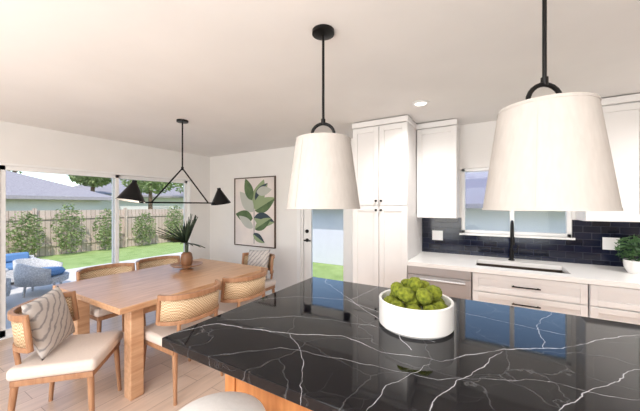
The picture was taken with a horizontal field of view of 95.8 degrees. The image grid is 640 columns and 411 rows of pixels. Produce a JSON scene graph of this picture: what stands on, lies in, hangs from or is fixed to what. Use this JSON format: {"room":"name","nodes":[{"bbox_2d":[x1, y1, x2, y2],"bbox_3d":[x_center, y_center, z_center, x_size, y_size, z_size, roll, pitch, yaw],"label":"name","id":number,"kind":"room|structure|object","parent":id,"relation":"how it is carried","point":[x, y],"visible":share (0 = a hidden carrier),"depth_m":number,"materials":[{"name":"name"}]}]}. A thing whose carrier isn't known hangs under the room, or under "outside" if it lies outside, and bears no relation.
{"room":"dining room","nodes":[
{"label":"dining room","id":0,"kind":"room"},
{"bbox_2d":[0,121,209,259],"bbox_3d":[-4.004,0.280,2.562,0.120,2.440,7.150,0,0,31],"label":"wall","id":1,"kind":"structure","parent":0,"point":[19,144],"depth_m":4.12,"materials":[{"name":"paint"}]},
{"bbox_2d":[0,162,190,339],"bbox_3d":[-3.009,0.510,4.250,0.120,1.980,2.410,0,0,31],"label":"door","id":2,"kind":"structure","parent":1,"relation":"in","point":[5,333],"depth_m":3.77,"materials":[{"name":"white metal"}]},
{"bbox_2d":[0,290,266,410],"bbox_3d":[-0.553,1.560,0.529,8.130,0.120,7.390,0,0,31],"label":"floor","id":3,"kind":"structure","parent":0,"point":[196,380],"depth_m":2.40,"materials":[{"name":"brown wood"}]},
{"bbox_2d":[6,291,122,410],"bbox_3d":[-1.807,1.090,2.067,0.546,0.823,0.564,0,0,-15],"label":"dining chair","id":4,"kind":"object","parent":3,"relation":"on","point":[78,356],"visible":0.76,"depth_m":1.91,"materials":[{"name":"white fabric"}]},
{"bbox_2d":[21,286,74,360],"bbox_3d":[-1.901,0.810,2.041,0.149,0.405,0.416,0,0,-15],"label":"throw pillow","id":5,"kind":"object","parent":4,"relation":"on","point":[51,321],"visible":0.95,"depth_m":1.96,"materials":[{"name":"fabric"}]},
{"bbox_2d":[76,263,145,332],"bbox_3d":[-2.270,1.090,3.147,0.546,0.823,0.564,0,0,31],"label":"dining chair","id":6,"kind":"object","parent":3,"relation":"on","point":[98,314],"visible":0.38,"depth_m":3.19,"materials":[{"name":"brown wood"}]},
{"bbox_2d":[136,255,179,269],"bbox_3d":[-1.975,1.090,3.647,0.546,0.823,0.564,0,0,31],"label":"dining chair","id":7,"kind":"object","parent":3,"relation":"on","point":[160,260],"visible":0.3,"depth_m":3.81,"materials":[{"name":"brown wood"}]},
{"bbox_2d":[53,258,267,400],"bbox_3d":[-1.551,1.120,3.061,1.220,0.760,1.600,0,0,31],"label":"dining table","id":8,"kind":"object","parent":3,"relation":"on","point":[133,294],"visible":0.6,"depth_m":2.58,"materials":[{"name":"brown wood"}]},
{"bbox_2d":[169,261,202,270],"bbox_3d":[-1.529,0.704,3.315,0.350,0.073,0.350,0,0,31],"label":"tray","id":9,"kind":"object","parent":8,"relation":"on","point":[194,263],"visible":0.84,"depth_m":3.28,"materials":[{"name":"brown wood"}]},
{"bbox_2d":[155,214,204,265],"bbox_3d":[-1.569,0.387,3.208,0.455,0.593,0.594,0,0,-35],"label":"potted plant","id":10,"kind":"object","parent":9,"relation":"on","point":[186,258],"visible":0.99,"depth_m":3.30,"materials":[{"name":"green plant"}]},
{"bbox_2d":[144,279,223,405],"bbox_3d":[-1.159,1.090,2.470,0.546,0.823,0.564,0,0,31],"label":"dining chair","id":11,"kind":"object","parent":3,"relation":"on","point":[174,313],"visible":0.71,"depth_m":2.26,"materials":[{"name":"beige fabric"}]},
{"bbox_2d":[179,391,264,410],"bbox_3d":[-0.390,1.148,1.083,0.390,0.707,0.390,0,0,31],"label":"bar stool","id":12,"kind":"object","parent":3,"relation":"on","point":[229,400],"visible":1,"depth_m":1.17,"materials":[{"name":"white fabric"}]},
{"bbox_2d":[210,267,266,316],"bbox_3d":[-0.845,1.090,2.993,0.546,0.823,0.564,0,0,31],"label":"dining chair","id":13,"kind":"object","parent":3,"relation":"on","point":[239,291],"visible":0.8,"depth_m":2.77,"materials":[{"name":"brown wood"}]},
{"bbox_2d":[241,252,275,292],"bbox_3d":[-0.912,1.090,3.929,0.564,0.823,0.546,0,0,31],"label":"dining chair","id":14,"kind":"object","parent":3,"relation":"on","point":[270,283],"visible":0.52,"depth_m":3.95,"materials":[{"name":"brown wood"}]},
{"bbox_2d":[247,250,269,278],"bbox_3d":[-0.863,0.810,4.013,0.414,0.405,0.150,0,0,29],"label":"throw pillow","id":15,"kind":"object","parent":14,"relation":"on","point":[255,258],"visible":0.63,"depth_m":3.97,"materials":[{"name":"fabric"}]},
{"bbox_2d":[352,115,421,287],"bbox_3d":[0.814,0.285,3.432,0.630,2.430,0.752,0,0,31],"label":"pantry cabinet","id":16,"kind":"object","parent":3,"relation":"on","point":[387,229],"visible":0.7,"depth_m":3.12,"materials":[{"name":"white paint"}]},
{"bbox_2d":[162,277,639,410],"bbox_3d":[0.787,1.044,1.149,2.710,0.912,1.280,0,0,31],"label":"kitchen island","id":17,"kind":"object","parent":3,"relation":"on","point":[314,343],"visible":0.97,"depth_m":1.15,"materials":[{"name":"black stone"}]},
{"bbox_2d":[379,289,453,339],"bbox_3d":[0.470,0.522,1.429,0.350,0.132,0.350,0,0,31],"label":"decorative bowl","id":18,"kind":"object","parent":17,"relation":"on","point":[409,323],"visible":0.83,"depth_m":1.28,"materials":[{"name":"white ceramic"}]},
{"bbox_2d":[383,295,396,303],"bbox_3d":[0.357,0.490,1.451,0.078,0.073,0.077,0,0,-34],"label":"moss ball","id":19,"kind":"object","parent":18,"relation":"in","point":[388,299],"visible":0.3,"depth_m":1.43,"materials":[{"name":"green plant"}]},
{"bbox_2d":[390,282,403,296],"bbox_3d":[0.391,0.424,1.457,0.071,0.080,0.074,0,0,39],"label":"moss ball","id":20,"kind":"object","parent":19,"relation":"on","point":[395,286],"visible":0.69,"depth_m":1.44,"materials":[{"name":"green plant"}]},
{"bbox_2d":[391,300,404,307],"bbox_3d":[0.370,0.490,1.373,0.074,0.076,0.077,0,0,17],"label":"moss ball","id":21,"kind":"object","parent":18,"relation":"in","point":[398,303],"visible":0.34,"depth_m":1.36,"materials":[{"name":"green plant"}]},
{"bbox_2d":[401,279,408,286],"bbox_3d":[0.454,0.423,1.512,0.072,0.082,0.072,0,0,37],"label":"moss ball","id":22,"kind":"object","parent":18,"relation":"in","point":[404,281],"visible":0.31,"depth_m":1.50,"materials":[{"name":"green plant"}]},
{"bbox_2d":[404,296,419,305],"bbox_3d":[0.443,0.465,1.393,0.075,0.077,0.070,0,0,-42],"label":"moss ball","id":23,"kind":"object","parent":18,"relation":"in","point":[415,301],"visible":0.26,"depth_m":1.37,"materials":[{"name":"green plant"}]},
{"bbox_2d":[397,287,414,301],"bbox_3d":[0.407,0.422,1.372,0.081,0.072,0.072,0,0,16],"label":"moss ball","id":24,"kind":"object","parent":23,"relation":"on","point":[406,294],"visible":1,"depth_m":1.35,"materials":[{"name":"green plant"}]},
{"bbox_2d":[406,304,421,309],"bbox_3d":[0.429,0.490,1.322,0.078,0.078,0.073,0,0,-11],"label":"moss ball","id":25,"kind":"object","parent":18,"relation":"in","point":[411,306],"visible":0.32,"depth_m":1.31,"materials":[{"name":"green plant"}]},
{"bbox_2d":[407,277,423,294],"bbox_3d":[0.471,0.397,1.430,0.078,0.087,0.079,0,0,17],"label":"moss ball","id":26,"kind":"object","parent":18,"relation":"in","point":[414,283],"visible":0.7,"depth_m":1.40,"materials":[{"name":"green plant"}]},
{"bbox_2d":[421,280,429,287],"bbox_3d":[0.534,0.423,1.484,0.071,0.077,0.075,0,0,18],"label":"moss ball","id":27,"kind":"object","parent":18,"relation":"in","point":[425,283],"visible":0.23,"depth_m":1.46,"materials":[{"name":"green plant"}]},
{"bbox_2d":[422,304,438,309],"bbox_3d":[0.509,0.490,1.320,0.075,0.073,0.078,0,0,-16],"label":"moss ball","id":28,"kind":"object","parent":18,"relation":"in","point":[430,306],"visible":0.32,"depth_m":1.31,"materials":[{"name":"green plant"}]},
{"bbox_2d":[416,288,432,304],"bbox_3d":[0.486,0.423,1.346,0.077,0.076,0.073,0,0,0],"label":"moss ball","id":29,"kind":"object","parent":28,"relation":"on","point":[424,296],"visible":1,"depth_m":1.32,"materials":[{"name":"green plant"}]},
{"bbox_2d":[426,285,442,300],"bbox_3d":[0.550,0.423,1.401,0.074,0.074,0.080,0,0,-42],"label":"moss ball","id":30,"kind":"object","parent":18,"relation":"in","point":[436,291],"visible":0.7,"depth_m":1.38,"materials":[{"name":"green plant"}]},
{"bbox_2d":[432,301,447,309],"bbox_3d":[0.568,0.490,1.370,0.080,0.074,0.072,0,0,-4],"label":"moss ball","id":31,"kind":"object","parent":18,"relation":"in","point":[439,304],"visible":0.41,"depth_m":1.35,"materials":[{"name":"green plant"}]},
{"bbox_2d":[408,265,471,299],"bbox_3d":[1.293,1.058,3.062,0.576,0.885,0.651,0,0,31],"label":"dishwasher","id":32,"kind":"object","parent":3,"relation":"on","point":[452,283],"visible":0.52,"depth_m":2.77,"materials":[{"name":"metal"}]},
{"bbox_2d":[472,272,587,316],"bbox_3d":[1.926,1.058,2.757,0.806,0.885,0.734,0,0,31],"label":"base cabinet","id":33,"kind":"object","parent":3,"relation":"on","point":[570,298],"visible":0.37,"depth_m":2.45,"materials":[{"name":"white paint"}]},
{"bbox_2d":[588,284,639,324],"bbox_3d":[2.624,1.058,2.346,0.796,0.885,0.734,0,0,31],"label":"base cabinet","id":34,"kind":"object","parent":3,"relation":"on","point":[618,304],"visible":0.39,"depth_m":2.19,"materials":[{"name":"white paint"}]},
{"bbox_3d":[3.931,1.058,1.576,0.601,0.885,0.734,0,0,30],"label":"cabinet","id":35,"kind":"object","parent":3,"relation":"on","visible":0},
{"bbox_2d":[407,251,639,288],"bbox_3d":[2.642,0.590,2.347,3.630,0.040,0.747,0,0,31],"label":"countertop","id":36,"kind":"structure","parent":35,"relation":"on","point":[614,276],"depth_m":2.64,"materials":[{"name":"white stone"}]},
{"bbox_2d":[508,220,518,260],"bbox_3d":[1.964,0.359,2.923,0.094,0.422,0.226,0,0,31],"label":"kitchen faucet","id":37,"kind":"object","parent":36,"relation":"on","point":[512,238],"visible":1,"depth_m":2.98,"materials":[{"name":"black metal"}]},
{"bbox_2d":[477,263,563,272],"bbox_3d":[1.881,0.711,2.740,0.720,0.198,0.390,0,0,31],"label":"sink","id":38,"kind":"object","parent":36,"relation":"in","point":[478,264],"visible":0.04,"depth_m":2.88,"materials":[{"name":"metal"}]},
{"bbox_2d":[614,234,639,274],"bbox_3d":[2.666,0.406,2.437,0.290,0.328,0.244,0,0,31],"label":"potted fern","id":39,"kind":"object","parent":36,"relation":"on","point":[632,265],"visible":1,"depth_m":2.43,"materials":[{"name":"green plant"}]},
{"bbox_2d":[0,0,639,156],"bbox_3d":[-0.619,-1.065,0.713,8.430,0.250,7.640,0,0,31],"label":"ceiling","id":40,"kind":"structure","parent":0,"point":[245,76],"depth_m":1.87,"materials":[{"name":"paint"}]},
{"bbox_2d":[116,119,230,204],"bbox_3d":[-1.520,-0.471,3.193,0.244,0.938,1.303,0,0,31],"label":"chandelier","id":41,"kind":"object","parent":40,"relation":"hanging from","point":[131,193],"visible":1,"depth_m":3.06,"materials":[{"name":"black metal"}]},
{"bbox_2d":[286,24,359,208],"bbox_3d":[0.017,-0.462,1.556,0.397,0.957,0.397,0,0,31],"label":"pendant lamp","id":42,"kind":"object","parent":40,"relation":"hanging from","point":[323,176],"visible":1,"depth_m":1.41,"materials":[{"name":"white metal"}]},
{"bbox_2d":[412,100,428,106],"bbox_3d":[0.922,-0.933,2.649,0.150,0.011,0.150,0,0,31],"label":"recessed light","id":43,"kind":"object","parent":40,"relation":"in","point":[419,103],"visible":1,"depth_m":2.64,"materials":[{"name":"white"}]},
{"bbox_2d":[482,0,623,210],"bbox_3d":[0.816,-0.462,1.051,0.397,0.957,0.397,0,0,31],"label":"pendant lamp","id":44,"kind":"object","parent":40,"relation":"hanging from","point":[552,152],"visible":1,"depth_m":0.91,"materials":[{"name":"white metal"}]},
{"bbox_2d":[210,121,639,290],"bbox_3d":[1.289,0.280,3.656,8.130,2.440,0.132,0,0,31],"label":"wall","id":45,"kind":"structure","parent":0,"point":[476,139],"depth_m":3.48,"materials":[{"name":"paint"}]},
{"bbox_2d":[234,176,275,248],"bbox_3d":[-1.139,0.110,5.002,0.940,1.200,0.035,0,0,31],"label":"wall art","id":46,"kind":"object","parent":45,"relation":"attached to","point":[254,197],"visible":1,"depth_m":4.98,"materials":[{"name":"beige paper"}]},
{"bbox_2d":[265,289,277,294],"bbox_3d":[-1.248,1.450,5.078,2.045,0.100,0.015,0,0,31],"label":"baseboard","id":47,"kind":"structure","parent":45,"relation":"attached to","point":[268,292],"depth_m":4.83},
{"bbox_2d":[297,209,352,282],"bbox_3d":[0.076,0.450,4.296,1.010,2.100,0.020,0,0,31],"label":"trim","id":48,"kind":"structure","parent":45,"relation":"attached to","point":[298,210],"depth_m":4.52,"materials":[{"name":"white wood"}]},
{"bbox_2d":[301,209,351,281],"bbox_3d":[0.104,0.485,4.343,0.870,2.030,0.150,0,0,31],"label":"door","id":49,"kind":"structure","parent":45,"relation":"in","point":[306,214],"depth_m":4.48,"materials":[{"name":"white paint"}]},
{"bbox_2d":[432,230,442,239],"bbox_3d":[1.421,0.360,3.496,0.120,0.116,0.009,0,0,31],"label":"wall outlet","id":50,"kind":"object","parent":45,"relation":"attached to","point":[436,234],"visible":1,"depth_m":3.49,"materials":[{"name":"white plastic"}]},
{"bbox_2d":[417,119,459,217],"bbox_3d":[1.367,-0.395,3.344,0.426,1.070,0.341,0,0,31],"label":"upper cabinet","id":51,"kind":"object","parent":45,"relation":"attached to","point":[438,142],"visible":1,"depth_m":3.21,"materials":[{"name":"white paint"}]},
{"bbox_2d":[462,167,570,236],"bbox_3d":[2.110,-0.055,3.179,0.990,0.750,0.080,0,0,31],"label":"window","id":52,"kind":"structure","parent":45,"relation":"in","point":[567,233],"depth_m":3.18,"materials":[{"name":"white plastic"}]},
{"bbox_2d":[459,233,574,239],"bbox_3d":[2.077,0.330,3.123,1.030,0.020,0.050,0,0,31],"label":"trim","id":53,"kind":"structure","parent":45,"relation":"attached to","point":[498,235],"depth_m":3.06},
{"bbox_2d":[576,93,639,221],"bbox_3d":[2.788,-0.395,2.507,0.808,1.070,0.341,0,0,31],"label":"upper cabinet","id":54,"kind":"object","parent":45,"relation":"attached to","point":[621,113],"visible":0.64,"depth_m":2.45,"materials":[{"name":"white paint"}]},
{"bbox_2d":[602,237,619,249],"bbox_3d":[2.739,0.360,2.720,0.120,0.116,0.009,0,0,31],"label":"wall outlet","id":55,"kind":"object","parent":45,"relation":"attached to","point":[608,243],"visible":0.85,"depth_m":2.72,"materials":[{"name":"white plastic"}]},
{"bbox_2d":[605,240,609,246],"bbox_3d":[2.714,0.360,2.731,0.034,0.068,0.003,0,0,30],"label":"socket","id":56,"kind":"object","parent":55,"relation":"attached to","point":[607,242],"depth_m":2.73,"materials":[{"name":"white plastic"}]},
{"bbox_2d":[613,240,617,247],"bbox_3d":[2.762,0.360,2.703,0.034,0.068,0.003,0,0,30],"label":"socket","id":57,"kind":"object","parent":55,"relation":"attached to","point":[615,241],"depth_m":2.70,"materials":[{"name":"white plastic"}]},
{"bbox_2d":[623,258,639,274],"bbox_3d":[2.673,0.515,2.430,0.180,0.110,0.180,0,0,30],"label":"pot","id":58,"kind":"object","parent":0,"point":[632,265],"depth_m":2.41,"materials":[{"name":"white ceramic"}]},
{"label":"outside","id":59,"kind":"structure","parent":0,"visible":0},
{"bbox_2d":[35,242,342,280],"bbox_3d":[-6.079,1.708,9.383,60.000,0.085,50.000,0,0,31],"label":"lawn","id":60,"kind":"structure","parent":59,"point":[96,257],"depth_m":9.26,"materials":[{"name":"green plant"}]},
{"bbox_2d":[6,211,46,254],"bbox_3d":[-8.900,0.882,8.717,0.595,1.427,0.997,0,0,31],"label":"shrub","id":61,"kind":"object","parent":60,"relation":"on","point":[33,239],"visible":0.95,"depth_m":8.70,"materials":[{"name":"green plant"}]},
{"bbox_2d":[6,170,111,210],"bbox_3d":[-15.843,-0.015,11.131,7.400,3.350,11.100,0,0,31],"label":"neighbor house","id":62,"kind":"structure","parent":60,"relation":"on","point":[23,192],"depth_m":12.44,"materials":[{"name":"paint"}]},
{"bbox_2d":[50,203,85,251],"bbox_3d":[-8.378,0.749,9.632,0.609,1.676,0.982,0,0,31],"label":"shrub","id":63,"kind":"object","parent":60,"relation":"on","point":[68,222],"visible":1,"depth_m":9.60,"materials":[{"name":"green plant"}]},
{"bbox_2d":[66,175,111,191],"bbox_3d":[-13.614,-0.387,17.324,2.345,4.104,2.408,0,0,31],"label":"tree","id":64,"kind":"object","parent":60,"relation":"on","point":[89,181],"visible":0.48,"depth_m":16.86,"materials":[{"name":"green plant"}]},
{"bbox_2d":[6,252,182,328],"bbox_3d":[-5.146,1.609,4.772,4.089,0.099,9.000,0,0,31],"label":"patio slab","id":65,"kind":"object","parent":60,"relation":"on","point":[15,298],"visible":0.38,"depth_m":5.30,"materials":[{"name":"concrete"}]},
{"bbox_2d":[6,278,11,307],"bbox_3d":[-5.045,1.251,4.232,0.800,0.624,0.731,0,0,10],"label":"armchair","id":66,"kind":"object","parent":65,"relation":"on","point":[8,280],"visible":0.27,"depth_m":4.33,"materials":[{"name":"wicker"}]},
{"bbox_2d":[6,252,38,282],"bbox_3d":[-6.476,1.280,5.556,0.760,0.560,1.600,0,0,31],"label":"outdoor sofa","id":67,"kind":"object","parent":65,"relation":"on","point":[10,257],"visible":0.2,"depth_m":5.97,"materials":[{"name":"fabric"}]},
{"bbox_2d":[6,262,12,269],"bbox_3d":[-6.247,1.219,5.827,0.640,0.078,0.680,0,0,30],"label":"seat cushion","id":68,"kind":"object","parent":67,"relation":"on","point":[9,265],"depth_m":5.68,"materials":[{"name":"blue fabric"}]},
{"bbox_2d":[6,252,28,262],"bbox_3d":[-6.475,1.087,5.961,0.130,0.175,0.680,0,0,30],"label":"cushion","id":69,"kind":"object","parent":67,"relation":"on","point":[10,257],"depth_m":6.04,"materials":[{"name":"blue fabric"}]},
{"bbox_2d":[12,258,68,297],"bbox_3d":[-4.969,1.251,5.175,0.731,0.624,0.800,0,0,-29],"label":"armchair","id":70,"kind":"object","parent":65,"relation":"on","point":[27,272],"visible":0.92,"depth_m":4.92,"materials":[{"name":"fabric"}]},
{"bbox_2d":[42,266,65,275],"bbox_3d":[-4.955,1.190,5.182,0.600,0.099,0.600,0,0,-29],"label":"cushion","id":71,"kind":"object","parent":70,"relation":"on","point":[58,270],"depth_m":5.24,"materials":[{"name":"blue fabric"}]},
{"bbox_2d":[6,208,182,256],"bbox_3d":[-7.785,0.875,11.550,0.120,1.570,16.090,0,0,31],"label":"fence","id":72,"kind":"object","parent":60,"relation":"on","point":[49,247],"visible":0.35,"depth_m":10.50,"materials":[{"name":"brown wood"}]},
{"bbox_2d":[92,209,122,249],"bbox_3d":[-7.790,0.857,10.594,0.602,1.553,0.981,0,0,31],"label":"shrub","id":73,"kind":"object","parent":60,"relation":"on","point":[103,227],"visible":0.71,"depth_m":10.50,"materials":[{"name":"green plant"}]},
{"bbox_2d":[73,178,182,209],"bbox_3d":[-15.981,-0.340,25.082,10.000,4.000,10.000,0,0,31],"label":"neighbor house","id":74,"kind":"structure","parent":60,"relation":"on","point":[173,196],"depth_m":21.53,"materials":[{"name":"paint"}]},
{"bbox_2d":[131,213,156,244],"bbox_3d":[-7.130,0.928,11.728,0.597,1.344,1.005,0,0,31],"label":"shrub","id":75,"kind":"object","parent":60,"relation":"on","point":[146,230],"visible":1,"depth_m":11.70,"materials":[{"name":"green plant"}]},
{"bbox_2d":[120,179,176,208],"bbox_3d":[-10.698,-0.384,18.271,3.211,4.098,3.087,0,0,31],"label":"tree","id":76,"kind":"object","parent":60,"relation":"on","point":[145,186],"visible":0.41,"depth_m":17.80,"materials":[{"name":"green plant"}]},
{"bbox_2d":[164,206,182,238],"bbox_3d":[-6.475,0.787,12.848,0.575,1.597,0.985,0,0,31],"label":"shrub","id":77,"kind":"object","parent":60,"relation":"on","point":[174,219],"visible":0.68,"depth_m":12.79,"materials":[{"name":"green plant"}]},
{"bbox_2d":[174,183,182,192],"bbox_3d":[-9.458,-0.598,22.356,3.909,4.526,3.952,0,0,31],"label":"tree","id":78,"kind":"object","parent":60,"relation":"on","point":[178,184],"visible":0.06,"depth_m":21.62,"materials":[{"name":"green plant"}]},
{"bbox_2d":[313,171,564,265],"bbox_3d":[5.455,0.160,8.276,13.600,3.000,6.100,0,0,31],"label":"neighboring house","id":79,"kind":"structure","parent":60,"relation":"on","point":[327,223],"depth_m":6.43,"materials":[{"name":"paint"}]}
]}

